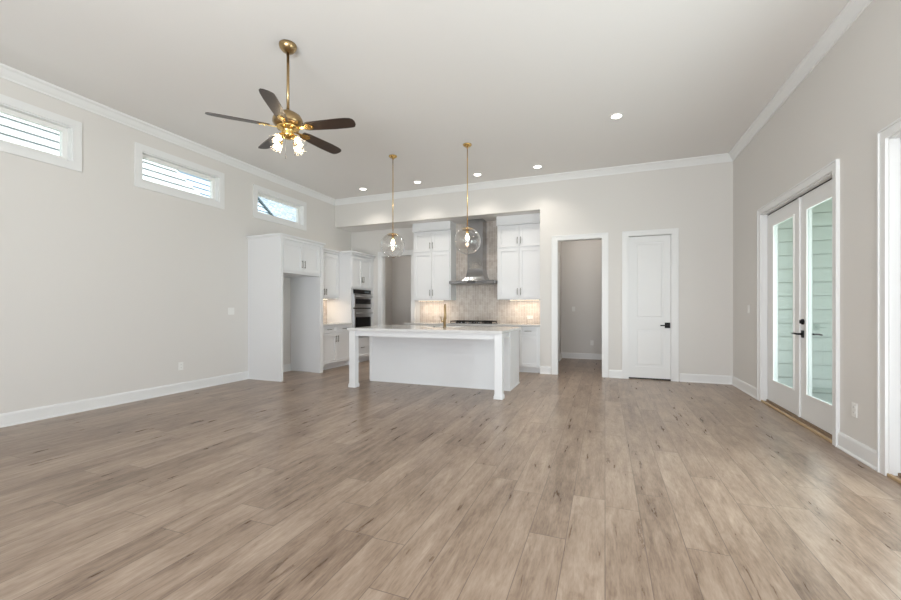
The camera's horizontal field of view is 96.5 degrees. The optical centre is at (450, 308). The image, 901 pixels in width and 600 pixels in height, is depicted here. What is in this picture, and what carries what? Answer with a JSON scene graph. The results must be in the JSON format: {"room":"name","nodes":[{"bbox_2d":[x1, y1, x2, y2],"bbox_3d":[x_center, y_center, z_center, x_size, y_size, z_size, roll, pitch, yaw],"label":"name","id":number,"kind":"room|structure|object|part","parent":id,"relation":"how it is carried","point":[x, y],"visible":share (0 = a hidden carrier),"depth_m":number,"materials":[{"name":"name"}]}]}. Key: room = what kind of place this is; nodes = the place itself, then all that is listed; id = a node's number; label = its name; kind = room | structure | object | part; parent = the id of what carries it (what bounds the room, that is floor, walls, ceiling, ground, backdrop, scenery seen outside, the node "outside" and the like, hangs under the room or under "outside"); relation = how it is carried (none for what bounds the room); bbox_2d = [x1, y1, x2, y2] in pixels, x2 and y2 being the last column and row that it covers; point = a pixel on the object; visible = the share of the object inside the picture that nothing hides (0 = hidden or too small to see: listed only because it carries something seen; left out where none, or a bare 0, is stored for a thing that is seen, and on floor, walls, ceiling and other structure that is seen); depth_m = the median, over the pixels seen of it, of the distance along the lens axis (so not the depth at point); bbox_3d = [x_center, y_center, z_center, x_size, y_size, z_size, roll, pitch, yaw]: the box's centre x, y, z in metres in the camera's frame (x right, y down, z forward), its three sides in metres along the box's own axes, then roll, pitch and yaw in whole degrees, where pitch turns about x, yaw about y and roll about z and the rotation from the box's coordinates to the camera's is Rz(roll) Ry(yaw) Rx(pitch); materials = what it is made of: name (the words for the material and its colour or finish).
{"room":"empty living room","nodes":[
{"label":"empty living room","id":0,"kind":"room"},
{"bbox_2d":[0,78,350,413],"bbox_3d":[-4.360,-0.630,4.809,0.150,3.660,10.550,0,0,21],"label":"wall","id":1,"kind":"structure","parent":0,"point":[108,283],"depth_m":5.04,"materials":[{"name":"white paint"}]},
{"bbox_2d":[0,94,81,171],"bbox_3d":[-4.610,-1.887,4.105,0.148,0.575,1.325,0,0,21],"label":"window","id":2,"kind":"structure","parent":1,"relation":"in","point":[70,130],"depth_m":4.44,"materials":[{"name":"white paint"}]},
{"bbox_3d":[-4.651,-1.887,4.120,0.060,0.381,1.131,0,0,21],"label":"frame","id":3,"kind":"part","parent":2,"relation":"part of","materials":[{"name":"white plastic"}]},
{"bbox_2d":[0,364,290,427],"bbox_3d":[-4.611,1.131,3.910,0.026,0.138,8.390,0,0,21],"label":"baseboard","id":4,"kind":"structure","parent":1,"relation":"attached to","point":[56,410],"depth_m":4.97,"materials":[{"name":"white paint"}]},
{"bbox_2d":[134,142,224,208],"bbox_3d":[-3.932,-1.887,5.869,0.148,0.575,1.315,0,0,21],"label":"window","id":5,"kind":"structure","parent":1,"relation":"in","point":[216,178],"depth_m":5.79,"materials":[{"name":"white paint"}]},
{"bbox_3d":[-3.973,-1.887,5.885,0.060,0.381,1.121,0,0,21],"label":"frame","id":6,"kind":"part","parent":5,"relation":"part of","materials":[{"name":"white plastic"}]},
{"bbox_2d":[178,362,182,369],"bbox_3d":[-3.893,0.825,5.803,0.009,0.115,0.072,0,0,21],"label":"wall outlet","id":7,"kind":"object","parent":1,"relation":"attached to","point":[180,364],"visible":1,"depth_m":5.79,"materials":[{"name":"white plastic"}]},
{"bbox_2d":[228,308,233,314],"bbox_3d":[-3.592,0.035,6.585,0.010,0.115,0.118,0,0,21],"label":"light switch","id":8,"kind":"object","parent":1,"relation":"attached to","point":[230,310],"visible":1,"depth_m":6.58,"materials":[{"name":"white plastic"}]},
{"bbox_2d":[253,184,306,230],"bbox_3d":[-3.252,-1.887,7.638,0.148,0.575,1.325,0,0,21],"label":"window","id":9,"kind":"structure","parent":1,"relation":"in","point":[258,191],"depth_m":7.61,"materials":[{"name":"white paint"}]},
{"bbox_3d":[-3.294,-1.887,7.654,0.060,0.381,1.131,0,0,21],"label":"frame","id":10,"kind":"part","parent":9,"relation":"part of","materials":[{"name":"white plastic"}]},
{"bbox_2d":[323,300,326,322],"bbox_3d":[-2.907,0.037,8.367,0.010,0.513,1.031,0,0,21],"label":"wall tile","id":11,"kind":"structure","parent":1,"relation":"attached to","point":[324,301],"depth_m":8.77,"materials":[{"name":"beige tile"}]},
{"bbox_2d":[323,248,339,298],"bbox_3d":[-2.741,-0.735,8.303,0.362,1.030,1.031,0,0,21],"label":"upper cabinet","id":12,"kind":"object","parent":1,"relation":"attached to","point":[330,257],"visible":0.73,"depth_m":8.48,"materials":[{"name":"white paint"}]},
{"bbox_3d":[-2.696,-0.698,8.032,0.021,0.888,0.533,0,0,21],"label":"door","id":13,"kind":"part","parent":12,"relation":"part of","materials":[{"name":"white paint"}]},
{"bbox_3d":[-2.742,-1.211,8.303,0.360,0.078,1.030,0,0,21],"label":"crown moulding","id":14,"kind":"part","parent":12,"relation":"part of","materials":[{"name":"white paint"}]},
{"bbox_3d":[-2.514,-0.698,8.506,0.021,0.888,0.468,0,0,21],"label":"door","id":15,"kind":"part","parent":12,"relation":"part of","materials":[{"name":"white paint"}]},
{"bbox_2d":[0,0,872,205],"bbox_3d":[-0.820,-2.402,3.192,7.620,0.115,9.770,0,0,21],"label":"trim","id":16,"kind":"structure","parent":1,"relation":"attached to","point":[853,9],"depth_m":5.62,"materials":[{"name":"white paint"}]},
{"bbox_2d":[351,227,419,325],"bbox_3d":[-0.243,-0.325,8.943,4.870,3.050,0.120,0,0,21],"label":"wall","id":17,"kind":"structure","parent":0,"point":[367,242],"depth_m":9.44,"materials":[{"name":"white paint"}]},
{"bbox_2d":[378,250,414,325],"bbox_3d":[-1.226,-0.069,9.311,0.960,2.538,0.158,0,0,21],"label":"trim","id":18,"kind":"structure","parent":17,"relation":"attached to","point":[381,257],"depth_m":9.38,"materials":[{"name":"white paint"}]},
{"bbox_2d":[412,221,455,299],"bbox_3d":[-0.357,-1.018,8.713,0.878,1.657,0.367,0,0,21],"label":"upper cabinet","id":19,"kind":"object","parent":17,"relation":"attached to","point":[434,247],"visible":0.99,"depth_m":8.56,"materials":[{"name":"white paint"}]},
{"bbox_3d":[-0.595,-1.435,8.653,0.406,0.413,0.021,0,0,21],"label":"door","id":20,"kind":"part","parent":19,"relation":"part of","materials":[{"name":"white paint"}]},
{"bbox_3d":[-0.595,-0.713,8.653,0.406,0.978,0.021,0,0,21],"label":"door","id":21,"kind":"part","parent":19,"relation":"part of","materials":[{"name":"white paint"}]},
{"bbox_3d":[-0.356,-1.754,8.715,0.878,0.185,0.361,0,0,21],"label":"crown moulding","id":22,"kind":"part","parent":19,"relation":"part of","materials":[{"name":"white paint"}]},
{"bbox_3d":[-0.209,-1.435,8.505,0.406,0.413,0.021,0,0,21],"label":"door","id":23,"kind":"part","parent":19,"relation":"part of","materials":[{"name":"white paint"}]},
{"bbox_3d":[-0.209,-0.713,8.505,0.406,0.978,0.021,0,0,21],"label":"door","id":24,"kind":"part","parent":19,"relation":"part of","materials":[{"name":"white paint"}]},
{"bbox_2d":[449,219,496,284],"bbox_3d":[0.503,-1.177,8.316,0.963,1.341,0.491,0,0,21],"label":"range hood","id":25,"kind":"object","parent":17,"relation":"attached to","point":[476,274],"visible":0.89,"depth_m":8.26,"materials":[{"name":"silver metal"}]},
{"bbox_2d":[420,221,539,323],"bbox_3d":[0.600,-0.724,8.549,2.756,2.248,0.010,0,0,21],"label":"tile","id":26,"kind":"structure","parent":17,"relation":"attached to","point":[472,302],"depth_m":8.55,"materials":[{"name":"beige tile"}]},
{"bbox_2d":[496,213,539,299],"bbox_3d":[1.396,-1.018,8.039,0.898,1.657,0.367,0,0,21],"label":"upper cabinet","id":27,"kind":"object","parent":17,"relation":"attached to","point":[518,236],"visible":0.95,"depth_m":7.90,"materials":[{"name":"white paint"}]},
{"bbox_3d":[1.153,-1.435,7.981,0.416,0.413,0.021,0,0,21],"label":"door","id":28,"kind":"part","parent":27,"relation":"part of","materials":[{"name":"white paint"}]},
{"bbox_3d":[1.153,-0.713,7.981,0.416,0.978,0.021,0,0,21],"label":"door","id":29,"kind":"part","parent":27,"relation":"part of","materials":[{"name":"white paint"}]},
{"bbox_3d":[1.397,-1.754,8.042,0.898,0.185,0.361,0,0,21],"label":"crown moulding","id":30,"kind":"part","parent":27,"relation":"part of","materials":[{"name":"white paint"}]},
{"bbox_3d":[1.548,-1.435,7.829,0.416,0.413,0.021,0,0,21],"label":"door","id":31,"kind":"part","parent":27,"relation":"part of","materials":[{"name":"white paint"}]},
{"bbox_3d":[1.548,-0.713,7.829,0.416,0.978,0.021,0,0,21],"label":"door","id":32,"kind":"part","parent":27,"relation":"part of","materials":[{"name":"white paint"}]},
{"bbox_2d":[385,257,391,324],"bbox_3d":[-1.994,-0.325,10.660,0.150,3.050,1.830,0,0,21],"label":"wall","id":33,"kind":"structure","parent":0,"point":[388,261],"depth_m":11.16,"materials":[{"name":"white paint"}]},
{"bbox_2d":[392,256,410,324],"bbox_3d":[0.470,-0.325,10.613,4.482,3.050,0.150,0,0,21],"label":"wall","id":34,"kind":"structure","parent":0,"point":[401,266],"depth_m":11.24,"materials":[{"name":"white paint"}]},
{"bbox_2d":[0,0,849,198],"bbox_3d":[-0.348,-2.535,4.419,7.920,0.150,12.700,0,0,21],"label":"ceiling","id":35,"kind":"structure","parent":0,"point":[526,83],"depth_m":4.18,"materials":[{"name":"white paint"}]},
{"bbox_2d":[205,39,355,158],"bbox_3d":[-1.480,-1.925,3.767,1.262,1.070,1.252,0,0,21],"label":"ceiling fan","id":36,"kind":"object","parent":35,"relation":"hanging from","point":[286,121],"visible":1,"depth_m":3.69,"materials":[{"name":"brown wood"}]},
{"bbox_3d":[-1.885,-1.685,3.568,0.508,0.035,0.130,0,0,-25],"label":"blade","id":37,"kind":"part","parent":36,"relation":"part of","materials":[{"name":"brown wood"}]},
{"bbox_3d":[-1.797,-1.685,4.043,0.130,0.035,0.508,0,0,-43],"label":"blade","id":38,"kind":"part","parent":36,"relation":"part of","materials":[{"name":"brown wood"}]},
{"bbox_3d":[-1.460,-1.685,3.338,0.130,0.035,0.508,0,0,-7],"label":"blade","id":39,"kind":"part","parent":36,"relation":"part of","materials":[{"name":"brown wood"}]},
{"bbox_3d":[-1.318,-1.685,4.106,0.130,0.035,0.508,0,0,29],"label":"blade","id":40,"kind":"part","parent":36,"relation":"part of","materials":[{"name":"brown wood"}]},
{"bbox_3d":[-1.110,-1.685,3.671,0.508,0.035,0.130,0,0,11],"label":"blade","id":41,"kind":"part","parent":36,"relation":"part of","materials":[{"name":"brown wood"}]},
{"bbox_2d":[380,154,404,257],"bbox_3d":[-0.925,-1.637,6.462,0.400,1.645,0.400,0,0,21],"label":"pendant light","id":42,"kind":"object","parent":35,"relation":"hanging from","point":[392,156],"visible":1,"depth_m":6.42,"materials":[{"name":"clear glass"}]},
{"bbox_3d":[-0.925,-1.006,6.462,0.400,0.383,0.400,0,0,21],"label":"globe","id":43,"kind":"part","parent":42,"relation":"part of","materials":[{"name":"clear glass"}]},
{"bbox_2d":[454,143,480,254],"bbox_3d":[0.252,-1.637,6.010,0.400,1.645,0.400,0,0,21],"label":"pendant light","id":44,"kind":"object","parent":35,"relation":"hanging from","point":[467,145],"visible":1,"depth_m":5.99,"materials":[{"name":"clear glass"}]},
{"bbox_3d":[0.252,-1.827,6.010,0.013,1.165,0.013,0,0,21],"label":"rod","id":45,"kind":"part","parent":44,"relation":"part of","materials":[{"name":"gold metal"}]},
{"bbox_3d":[0.252,-1.006,6.010,0.400,0.383,0.400,0,0,21],"label":"globe","id":46,"kind":"part","parent":44,"relation":"part of","materials":[{"name":"clear glass"}]},
{"bbox_2d":[533,165,542,168],"bbox_3d":[1.503,-2.456,6.943,0.170,0.008,0.170,0,0,21],"label":"recessed light","id":47,"kind":"object","parent":35,"relation":"in","point":[534,166],"visible":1,"depth_m":6.93,"materials":[{"name":"white plastic"}]},
{"bbox_2d":[609,113,623,119],"bbox_3d":[2.115,-2.456,5.122,0.170,0.008,0.170,0,0,21],"label":"recessed light","id":48,"kind":"object","parent":35,"relation":"in","point":[614,116],"visible":1,"depth_m":5.12,"materials":[{"name":"white plastic"}]},
{"bbox_2d":[338,211,539,231],"bbox_3d":[1.455,-1.910,9.110,7.920,0.120,2.650,0,0,21],"label":"ceiling","id":49,"kind":"structure","parent":0,"point":[490,217],"depth_m":8.70,"materials":[{"name":"white paint"}]},
{"bbox_2d":[0,358,900,599],"bbox_3d":[-0.409,1.260,4.469,7.770,0.120,12.650,0,0,21],"label":"floor","id":50,"kind":"structure","parent":0,"point":[579,483],"depth_m":2.54,"materials":[{"name":"brown wood"}]},
{"bbox_2d":[246,233,325,381],"bbox_3d":[-2.930,-0.024,7.254,0.762,2.448,1.128,0,0,21],"label":"tall cabinet","id":51,"kind":"object","parent":50,"relation":"on","point":[276,256],"visible":1,"depth_m":6.86,"materials":[{"name":"white paint"}]},
{"bbox_3d":[-3.121,1.190,6.755,0.706,0.020,0.008,0,0,21],"label":"foot moulding","id":52,"kind":"part","parent":51,"relation":"part of","materials":[{"name":"white paint"}]},
{"bbox_3d":[-3.128,0.015,6.786,0.728,2.370,0.045,0,0,21],"label":"panel","id":53,"kind":"part","parent":51,"relation":"part of","materials":[{"name":"white paint"}]},
{"bbox_3d":[-2.930,-1.209,7.254,0.762,0.078,1.128,0,0,21],"label":"crown moulding","id":54,"kind":"part","parent":51,"relation":"part of","materials":[{"name":"white paint"}]},
{"bbox_3d":[-2.703,-0.897,6.904,0.021,0.488,0.453,0,0,21],"label":"door","id":55,"kind":"part","parent":51,"relation":"part of","materials":[{"name":"white paint"}]},
{"bbox_3d":[-2.772,0.015,7.712,0.728,2.370,0.092,0,0,21],"label":"panel","id":56,"kind":"part","parent":51,"relation":"part of","materials":[{"name":"white paint"}]},
{"bbox_3d":[-2.538,-0.897,7.333,0.021,0.488,0.453,0,0,21],"label":"door","id":57,"kind":"part","parent":51,"relation":"part of","materials":[{"name":"white paint"}]},
{"bbox_2d":[323,324,350,369],"bbox_3d":[-2.591,0.765,8.246,0.682,0.870,1.031,0,0,21],"label":"base cabinet","id":58,"kind":"object","parent":50,"relation":"on","point":[335,337],"visible":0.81,"depth_m":8.13,"materials":[{"name":"white paint"}]},
{"bbox_3d":[-2.404,0.405,7.901,0.021,0.133,0.498,0,0,21],"label":"drawer","id":59,"kind":"part","parent":58,"relation":"part of","materials":[{"name":"white paint"}]},
{"bbox_3d":[-2.404,0.780,7.901,0.021,0.593,0.498,0,0,21],"label":"door","id":60,"kind":"part","parent":58,"relation":"part of","materials":[{"name":"white paint"}]},
{"bbox_2d":[323,322,352,325],"bbox_3d":[-2.595,0.311,8.248,0.673,0.033,1.031,0,0,21],"label":"countertop","id":61,"kind":"structure","parent":58,"relation":"on","point":[325,323],"depth_m":8.18,"materials":[{"name":"white stone"}]},
{"bbox_3d":[-2.222,0.780,8.375,0.021,0.593,0.503,0,0,21],"label":"door","id":62,"kind":"part","parent":58,"relation":"part of","materials":[{"name":"white paint"}]},
{"bbox_3d":[-2.222,0.405,8.375,0.021,0.133,0.503,0,0,21],"label":"drawer","id":63,"kind":"part","parent":58,"relation":"part of","materials":[{"name":"white paint"}]},
{"bbox_2d":[327,250,375,364],"bbox_3d":[-2.249,-0.025,9.136,0.682,2.450,0.939,0,0,21],"label":"tall cabinet","id":64,"kind":"object","parent":50,"relation":"on","point":[356,269],"visible":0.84,"depth_m":8.77,"materials":[{"name":"white paint"}]},
{"bbox_3d":[-2.053,-0.802,8.816,0.021,0.678,0.378,0,0,21],"label":"door","id":65,"kind":"part","parent":64,"relation":"part of","materials":[{"name":"white paint"}]},
{"bbox_3d":[-2.249,-1.211,9.136,0.682,0.078,0.939,0,0,21],"label":"crown moulding","id":66,"kind":"part","parent":64,"relation":"part of","materials":[{"name":"white paint"}]},
{"bbox_2d":[352,289,372,336],"bbox_3d":[-2.173,0.093,9.068,0.598,1.057,0.710,0,0,21],"label":"double oven","id":67,"kind":"object","parent":64,"relation":"in","point":[362,312],"visible":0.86,"depth_m":8.91,"materials":[{"name":"silver metal"}]},
{"bbox_3d":[-1.968,-0.379,8.989,0.012,0.087,0.680,0,0,21],"label":"control panel","id":68,"kind":"part","parent":67,"relation":"part of","materials":[{"name":"black glass"}]},
{"bbox_3d":[-1.984,0.858,8.995,0.021,0.438,0.763,0,0,21],"label":"drawer","id":69,"kind":"part","parent":64,"relation":"part of","materials":[{"name":"white paint"}]},
{"bbox_3d":[-1.914,-0.802,9.175,0.021,0.678,0.378,0,0,21],"label":"door","id":70,"kind":"part","parent":64,"relation":"part of","materials":[{"name":"white paint"}]},
{"bbox_2d":[348,330,519,399],"bbox_3d":[-0.202,0.765,6.358,2.417,0.870,1.344,0,0,21],"label":"kitchen island","id":71,"kind":"object","parent":50,"relation":"on","point":[462,360],"visible":0.83,"depth_m":6.19,"materials":[{"name":"white paint"}]},
{"bbox_3d":[-1.490,0.765,6.198,0.122,0.870,0.122,0,0,21],"label":"leg","id":72,"kind":"part","parent":71,"relation":"part of","materials":[{"name":"white paint"}]},
{"bbox_3d":[-1.327,0.754,6.719,0.058,0.848,0.008,0,0,21],"label":"corner trim","id":73,"kind":"part","parent":71,"relation":"part of","materials":[{"name":"white paint"}]},
{"bbox_2d":[347,325,521,333],"bbox_3d":[-0.211,0.309,6.338,2.422,0.038,1.340,0,0,21],"label":"island countertop","id":74,"kind":"structure","parent":71,"relation":"on","point":[395,328],"depth_m":5.98,"materials":[{"name":"white stone"}]},
{"bbox_2d":[440,304,446,326],"bbox_3d":[-0.086,0.104,6.521,0.100,0.373,0.211,0,0,21],"label":"kitchen faucet","id":75,"kind":"object","parent":74,"relation":"on","point":[444,317],"visible":0.97,"depth_m":6.43,"materials":[{"name":"gold metal"}]},
{"bbox_2d":[423,326,464,326],"bbox_3d":[-0.108,0.410,6.716,0.696,0.230,0.376,0,0,21],"label":"sink","id":76,"kind":"object","parent":74,"relation":"in","point":[423,326],"visible":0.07,"depth_m":6.87,"materials":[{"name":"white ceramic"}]},
{"bbox_3d":[-0.114,1.189,6.616,2.380,0.022,0.690,0,0,21],"label":"moulding","id":77,"kind":"part","parent":71,"relation":"part of","materials":[{"name":"white paint"}]},
{"bbox_3d":[0.650,0.765,5.376,0.122,0.870,0.122,0,0,21],"label":"leg","id":78,"kind":"part","parent":71,"relation":"part of","materials":[{"name":"white paint"}]},
{"bbox_3d":[0.855,0.754,5.907,0.058,0.848,0.058,0,0,21],"label":"corner trim","id":79,"kind":"part","parent":71,"relation":"part of","materials":[{"name":"white paint"}]},
{"bbox_2d":[519,326,539,372],"bbox_3d":[1.582,0.765,7.807,0.388,0.870,0.687,0,0,21],"label":"base cabinet","id":80,"kind":"object","parent":50,"relation":"on","point":[529,337],"visible":0.94,"depth_m":7.53,"materials":[{"name":"white paint"}]},
{"bbox_3d":[1.458,0.412,7.532,0.326,0.138,0.021,0,0,21],"label":"drawer","id":81,"kind":"part","parent":80,"relation":"part of","materials":[{"name":"white paint"}]},
{"bbox_3d":[1.458,0.787,7.532,0.326,0.588,0.021,0,0,21],"label":"door","id":82,"kind":"part","parent":80,"relation":"part of","materials":[{"name":"white paint"}]},
{"bbox_3d":[-0.412,0.765,8.573,0.880,0.870,0.687,0,0,21],"label":"base cabinet","id":83,"kind":"object","parent":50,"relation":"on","visible":0},
{"bbox_2d":[404,322,539,326],"bbox_3d":[0.456,0.311,8.239,2.800,0.033,0.668,0,0,21],"label":"countertop","id":84,"kind":"structure","parent":83,"relation":"on","point":[412,323],"depth_m":7.95,"materials":[{"name":"white stone"}]},
{"bbox_2d":[449,320,496,323],"bbox_3d":[0.470,0.268,8.234,0.910,0.055,0.470,0,0,21],"label":"gas cooktop","id":85,"kind":"object","parent":84,"relation":"in","point":[455,321],"visible":0.98,"depth_m":8.10,"materials":[{"name":"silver metal"}]},
{"bbox_2d":[335,161,732,381],"bbox_3d":[0.956,-0.630,7.812,7.620,3.660,0.130,0,0,21],"label":"wall","id":86,"kind":"structure","parent":0,"point":[697,200],"depth_m":6.91,"materials":[{"name":"white paint"}]},
{"bbox_2d":[552,232,607,377],"bbox_3d":[2.333,-0.069,7.268,0.970,2.538,0.158,0,0,21],"label":"trim","id":87,"kind":"structure","parent":86,"relation":"attached to","point":[593,236],"depth_m":7.20,"materials":[{"name":"white paint"}]},
{"bbox_2d":[540,366,731,384],"bbox_3d":[3.071,1.131,6.915,3.028,0.138,0.026,0,0,21],"label":"baseboard","id":88,"kind":"structure","parent":86,"relation":"attached to","point":[695,378],"depth_m":6.56,"materials":[{"name":"white paint"}]},
{"bbox_2d":[629,235,670,380],"bbox_3d":[3.382,-0.022,6.835,0.642,2.441,0.093,0,0,21],"label":"door","id":89,"kind":"structure","parent":86,"relation":"in","point":[649,256],"depth_m":6.85,"materials":[{"name":"white paint"}]},
{"bbox_3d":[3.598,0.274,6.733,0.150,0.092,0.058,0,0,21],"label":"handle","id":90,"kind":"part","parent":89,"relation":"part of","materials":[{"name":"black metal"}]},
{"bbox_2d":[622,228,678,381],"bbox_3d":[3.392,-0.069,6.861,0.860,2.538,0.158,0,0,21],"label":"trim","id":91,"kind":"structure","parent":86,"relation":"attached to","point":[674,232],"depth_m":6.71,"materials":[{"name":"white paint"}]},
{"bbox_2d":[558,242,560,352],"bbox_3d":[2.212,-0.325,8.722,0.128,3.050,2.470,0,0,21],"label":"wall","id":92,"kind":"structure","parent":0,"point":[559,243],"depth_m":9.68,"materials":[{"name":"white paint"}]},
{"bbox_2d":[558,256,558,360],"bbox_3d":[2.326,-0.010,8.828,0.008,2.400,0.850,0,0,21],"label":"door","id":93,"kind":"structure","parent":92,"relation":"in","point":[558,256],"depth_m":9.19,"materials":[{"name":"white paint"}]},
{"bbox_2d":[558,251,559,360],"bbox_3d":[2.332,-0.050,8.826,0.020,2.500,1.050,0,0,21],"label":"trim","id":94,"kind":"structure","parent":92,"relation":"attached to","point":[558,251],"depth_m":9.28,"materials":[{"name":"white paint"}]},
{"bbox_2d":[560,352,601,359],"bbox_3d":[2.841,1.131,8.480,1.220,0.138,2.470,0,0,21],"label":"baseboard","id":95,"kind":"structure","parent":92,"relation":"attached to","point":[562,354],"depth_m":9.66,"materials":[{"name":"white paint"}]},
{"bbox_2d":[561,239,601,353],"bbox_3d":[4.106,-0.325,9.398,3.178,3.050,0.150,0,0,21],"label":"wall","id":96,"kind":"structure","parent":0,"point":[581,261],"depth_m":9.68,"materials":[{"name":"white paint"}]},
{"bbox_2d":[778,198,831,403],"bbox_3d":[5.943,-0.250,4.801,3.550,3.100,0.174,0,0,21],"label":"wall","id":97,"kind":"structure","parent":0,"point":[822,212],"depth_m":5.19,"materials":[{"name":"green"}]},
{"bbox_2d":[733,0,900,450],"bbox_3d":[2.803,-0.630,1.788,0.150,3.660,10.050,0,0,21],"label":"wall","id":98,"kind":"structure","parent":0,"point":[838,111],"depth_m":3.42,"materials":[{"name":"white paint"}]},
{"bbox_2d":[768,199,796,414],"bbox_3d":[3.936,-0.019,4.742,0.055,2.358,0.919,0,0,21],"label":"door","id":99,"kind":"structure","parent":98,"relation":"in","point":[784,396],"depth_m":4.99,"materials":[{"name":"white paint"}]},
{"bbox_2d":[757,159,839,446],"bbox_3d":[3.779,-0.051,4.365,0.178,2.503,1.936,0,0,21],"label":"trim","id":100,"kind":"structure","parent":98,"relation":"attached to","point":[831,170],"depth_m":4.16,"materials":[{"name":"white paint"}]},
{"bbox_2d":[769,178,831,214],"bbox_3d":[3.351,-0.026,3.222,0.026,2.372,4.196,0,0,21],"label":"trim","id":101,"kind":"structure","parent":98,"relation":"attached to","point":[831,178],"depth_m":4.25,"materials":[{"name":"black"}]},
{"bbox_2d":[732,376,876,470],"bbox_3d":[2.725,1.131,1.829,0.026,0.138,9.770,0,0,21],"label":"baseboard","id":102,"kind":"structure","parent":98,"relation":"attached to","point":[863,453],"depth_m":3.29,"materials":[{"name":"white paint"}]},
{"bbox_2d":[791,179,831,433],"bbox_3d":[3.635,-0.019,3.946,0.178,2.358,0.867,0,0,21],"label":"door","id":103,"kind":"structure","parent":98,"relation":"in","point":[818,412],"depth_m":4.17,"materials":[{"name":"white paint"}]},
{"bbox_3d":[3.711,0.265,4.303,0.065,0.076,0.146,0,0,21],"label":"handle","id":104,"kind":"part","parent":103,"relation":"part of","materials":[{"name":"black metal"}]},
{"bbox_2d":[761,400,900,483],"bbox_3d":[3.284,1.189,3.248,0.024,0.022,4.220,0,0,21],"label":"trim","id":105,"kind":"structure","parent":98,"relation":"attached to","point":[891,476],"depth_m":4.00,"materials":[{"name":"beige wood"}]},
{"bbox_2d":[766,399,900,478],"bbox_3d":[3.360,1.182,3.219,0.138,0.036,4.196,0,0,21],"label":"threshold","id":106,"kind":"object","parent":98,"relation":"attached to","point":[793,415],"depth_m":4.20,"materials":[{"name":"brown"}]},
{"bbox_2d":[852,402,856,417],"bbox_3d":[3.289,0.822,3.275,0.009,0.115,0.072,0,0,21],"label":"wall outlet","id":107,"kind":"object","parent":98,"relation":"attached to","point":[854,405],"visible":1,"depth_m":3.27,"materials":[{"name":"white plastic"}]},
{"bbox_2d":[877,117,900,475],"bbox_3d":[2.892,-0.051,2.059,0.178,2.503,1.876,0,0,21],"label":"trim","id":108,"kind":"structure","parent":98,"relation":"attached to","point":[889,137],"depth_m":2.87,"materials":[{"name":"white paint"}]},
{"bbox_2d":[900,140,900,472],"bbox_3d":[3.056,-0.019,2.452,0.055,2.358,0.842,0,0,21],"label":"door","id":109,"kind":"structure","parent":98,"relation":"in","point":[900,140],"depth_m":2.85,"materials":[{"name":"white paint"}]},
{"label":"outside","id":110,"kind":"structure","parent":0,"visible":0},
{"bbox_3d":[2.691,1.600,7.001,60.000,0.100,65.000,0,0,21],"label":"ground","id":111,"kind":"structure","parent":110,"visible":0},
{"bbox_2d":[0,113,295,221],"bbox_3d":[-8.559,-2.825,12.664,8.135,8.750,20.500,0,0,21],"label":"neighbor house","id":112,"kind":"structure","parent":111,"relation":"on","point":[12,129],"depth_m":8.05,"materials":[{"name":"white"}]}
]}

